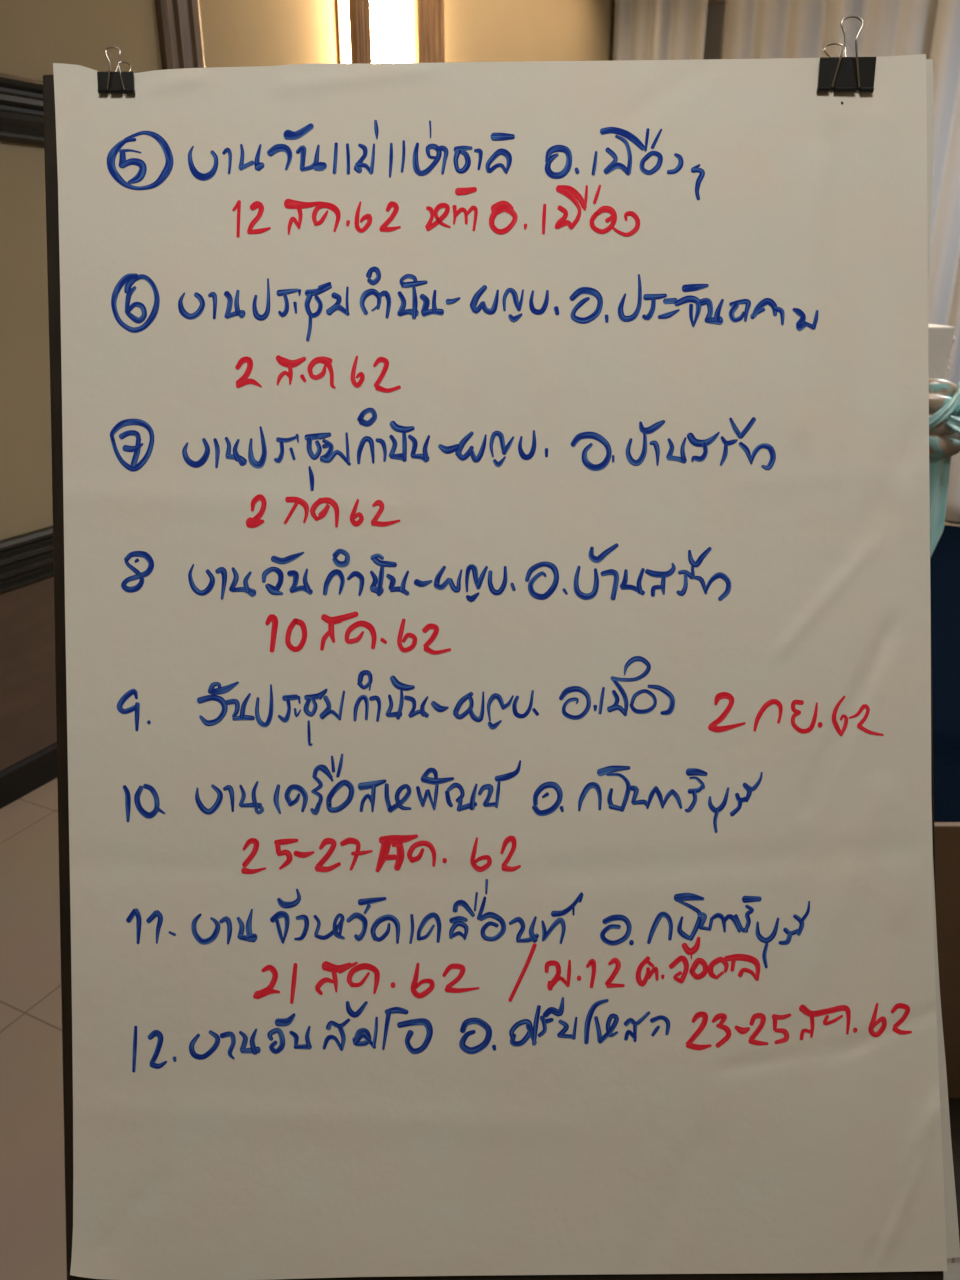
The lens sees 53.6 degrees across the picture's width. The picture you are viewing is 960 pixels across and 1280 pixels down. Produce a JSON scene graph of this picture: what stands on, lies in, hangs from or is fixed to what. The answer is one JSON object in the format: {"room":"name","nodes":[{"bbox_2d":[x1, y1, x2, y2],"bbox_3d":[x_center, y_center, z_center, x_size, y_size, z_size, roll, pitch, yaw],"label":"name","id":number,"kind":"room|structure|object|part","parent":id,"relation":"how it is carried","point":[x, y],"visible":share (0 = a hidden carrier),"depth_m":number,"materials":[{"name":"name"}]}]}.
{"room":"meeting room","nodes":[
{"label":"meeting room","id":0,"kind":"room"},
{"bbox_2d":[0,0,614,539],"bbox_3d":[-1.350,-1.135,2.433,0.101,3.300,9.720,10,24,24],"label":"wall","id":1,"kind":"structure","parent":0,"point":[35,35],"depth_m":2.72,"materials":[{"name":"paint"}]},
{"bbox_2d":[0,73,43,145],"bbox_3d":[-2.204,-0.641,0.622,0.039,0.154,5.620,11,24,25],"label":"trim","id":2,"kind":"structure","parent":1,"relation":"attached to","point":[21,98],"depth_m":2.48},
{"bbox_2d":[0,526,53,594],"bbox_3d":[-1.290,-0.239,2.759,0.042,0.146,9.720,11,24,25],"label":"trim","id":3,"kind":"structure","parent":1,"relation":"attached to","point":[26,559],"depth_m":2.72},
{"bbox_2d":[0,742,56,808],"bbox_3d":[-1.298,0.355,3.001,0.024,0.112,9.720,10,24,24],"label":"baseboard","id":4,"kind":"structure","parent":1,"relation":"attached to","point":[25,776],"depth_m":2.87,"materials":[{"name":"black"}]},
{"bbox_2d":[0,577,56,770],"bbox_3d":[-1.300,0.064,2.886,0.012,0.514,9.720,10,24,24],"label":"wall panel","id":5,"kind":"object","parent":1,"relation":"attached to","point":[27,619],"depth_m":2.80,"materials":[{"name":"brown wood"}]},
{"bbox_2d":[155,0,205,69],"bbox_3d":[-0.916,-1.760,2.961,0.034,2.530,0.170,11,24,25],"label":"trim","id":6,"kind":"structure","parent":1,"relation":"attached to","point":[179,25],"depth_m":2.90,"materials":[{"name":"wood"}]},
{"bbox_2d":[335,0,444,63],"bbox_3d":[-0.338,-2.306,3.880,0.125,1.360,0.775,10,24,24],"label":"wall lamp","id":7,"kind":"object","parent":1,"relation":"attached to","point":[368,31],"visible":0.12,"depth_m":3.77,"materials":[{"name":"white glass"}]},
{"bbox_3d":[-0.379,-2.322,3.922,0.012,1.300,0.710,10,24,24],"label":"plate","id":8,"kind":"part","parent":7,"relation":"part of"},
{"bbox_2d":[343,0,411,63],"bbox_3d":[-0.344,-2.318,3.911,0.060,1.180,0.660,10,24,24],"label":"diffuser","id":9,"kind":"object","parent":7,"relation":"attached to","point":[391,20],"depth_m":3.76,"materials":[{"name":"white glass"}]},
{"bbox_2d":[612,0,707,60],"bbox_3d":[1.082,-2.609,6.206,0.605,3.205,0.092,10,24,24],"label":"curtain","id":10,"kind":"object","parent":1,"relation":"hanging from","point":[643,29],"visible":0.12,"depth_m":5.76,"materials":[{"name":"beige fabric"}]},
{"bbox_2d":[0,520,959,1279],"bbox_3d":[1.222,0.890,1.922,5.800,0.080,9.820,10,24,24],"label":"floor","id":11,"kind":"structure","parent":0,"point":[32,1161],"depth_m":1.95,"materials":[{"name":"tile"}]},
{"bbox_2d":[43,75,943,1279],"bbox_3d":[0.000,0.236,1.220,0.792,1.667,1.433,-1,22,-2],"label":"board","id":12,"kind":"object","parent":11,"relation":"on","point":[50,146],"visible":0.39,"depth_m":0.85,"materials":[{"name":"brown wood"}]},
{"bbox_2d":[53,54,946,1279],"bbox_3d":[0.017,0.025,0.848,0.795,1.018,0.406,0,22,0],"label":"paper sheet","id":13,"kind":"object","parent":12,"relation":"attached to","point":[496,495],"visible":1,"depth_m":0.85,"materials":[{"name":"white paper"}]},
{"bbox_2d":[97,46,134,93],"bbox_3d":[-0.331,-0.512,0.861,0.033,0.037,0.060,-7,23,-16],"label":"binder clip","id":14,"kind":"object","parent":13,"relation":"attached to","point":[115,82],"visible":0.99,"depth_m":0.85,"materials":[{"name":"black metal"}]},
{"bbox_3d":[-0.324,-0.506,0.841,0.016,0.034,0.006,0,22,0],"label":"handle","id":15,"kind":"part","parent":14,"relation":"part of","materials":[{"name":"silver metal"}]},
{"bbox_3d":[-0.332,-0.524,0.878,0.017,0.028,0.012,0,0,0],"label":"handle","id":16,"kind":"part","parent":14,"relation":"part of","materials":[{"name":"silver metal"}]},
{"bbox_2d":[817,16,875,92],"bbox_3d":[0.335,-0.527,0.863,0.050,0.060,0.078,6,23,16],"label":"binder clip","id":17,"kind":"object","parent":13,"relation":"attached to","point":[840,74],"visible":0.99,"depth_m":0.84,"materials":[{"name":"black metal"}]},
{"bbox_3d":[0.335,-0.538,0.883,0.028,0.046,0.020,0,0,0],"label":"handle","id":18,"kind":"part","parent":17,"relation":"part of","materials":[{"name":"silver metal"}]},
{"bbox_3d":[0.325,-0.519,0.838,0.026,0.056,0.008,0,22,0],"label":"handle","id":19,"kind":"part","parent":17,"relation":"part of","materials":[{"name":"silver metal"}]},
{"bbox_2d":[926,59,959,1258],"bbox_3d":[0.027,0.022,0.851,0.807,1.008,0.401,0,22,0],"label":"paper sheet","id":20,"kind":"object","parent":12,"relation":"on","point":[951,1218],"visible":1,"depth_m":0.85,"materials":[{"name":"grey paper"}]},
{"bbox_2d":[930,525,959,821],"bbox_3d":[3.151,0.254,3.396,3.782,0.006,4.676,8,23,19],"label":"tablecloth","id":21,"kind":"object","parent":11,"relation":"on","point":[945,558],"visible":0.02,"depth_m":3.70,"materials":[{"name":"fabric"}]},
{"bbox_2d":[928,324,954,379],"bbox_3d":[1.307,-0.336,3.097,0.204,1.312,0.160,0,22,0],"label":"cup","id":22,"kind":"object","parent":21,"relation":"on","point":[941,338],"visible":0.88,"depth_m":2.81,"materials":[{"name":"white paper"}]},
{"bbox_2d":[929,378,959,557],"bbox_3d":[1.410,-0.453,2.877,0.379,0.667,0.155,0,22,0],"label":"drape","id":23,"kind":"object","parent":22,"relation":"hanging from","point":[944,395],"visible":0.38,"depth_m":2.78,"materials":[{"name":"teal fabric"}]},
{"bbox_2d":[934,822,959,1242],"bbox_3d":[1.120,0.651,1.573,0.920,0.622,0.307,0,22,0],"label":"wooden panel","id":24,"kind":"object","parent":11,"relation":"on","point":[947,834],"visible":0.02,"depth_m":1.68,"materials":[{"name":"brown wood"}]},
{"bbox_3d":[1.120,0.597,1.709,0.920,0.622,0.014,0,22,0],"label":"board panel","id":25,"kind":"part","parent":24,"relation":"part of","materials":[{"name":"brown wood"}]},
{"bbox_3d":[1.140,0.935,1.678,0.880,0.018,0.292,0,22,0],"label":"board","id":26,"kind":"part","parent":24,"relation":"part of","materials":[{"name":"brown wood"}]},
{"bbox_2d":[943,1263,959,1279],"bbox_3d":[0.800,1.023,1.405,0.330,0.056,0.180,0,22,0],"label":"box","id":27,"kind":"object","parent":11,"relation":"on","point":[953,1269],"visible":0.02,"depth_m":1.46,"materials":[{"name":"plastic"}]},
{"bbox_3d":[3.391,-2.294,5.333,5.800,3.300,0.100,10,24,24],"label":"wall","id":28,"kind":"structure","parent":0,"visible":0},
{"bbox_2d":[704,0,727,58],"bbox_3d":[3.369,-2.391,5.306,4.850,2.500,0.061,10,24,24],"label":"window","id":29,"kind":"structure","parent":28,"relation":"in","point":[717,9],"depth_m":5.80,"materials":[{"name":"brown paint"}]},
{"bbox_3d":[3.369,-2.391,5.306,4.850,2.500,0.060,10,24,24],"label":"frame","id":30,"kind":"part","parent":29,"relation":"part of","materials":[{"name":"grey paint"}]},
{"bbox_3d":[1.222,-2.248,0.667,5.800,0.080,9.820,10,24,24],"label":"ceiling","id":31,"kind":"structure","parent":0,"visible":0},
{"bbox_2d":[723,0,937,58],"bbox_3d":[1.970,-2.445,5.798,1.222,3.205,0.115,11,24,26],"label":"curtain","id":32,"kind":"object","parent":31,"relation":"hanging from","point":[755,29],"visible":0.02,"depth_m":5.38,"materials":[{"name":"beige fabric"}]},
{"bbox_2d":[929,0,959,521],"bbox_3d":[3.555,-2.109,4.956,2.530,3.205,0.099,10,24,24],"label":"curtain","id":33,"kind":"object","parent":31,"relation":"hanging from","point":[944,277],"visible":0.27,"depth_m":5.32,"materials":[{"name":"white fabric"}]}
]}

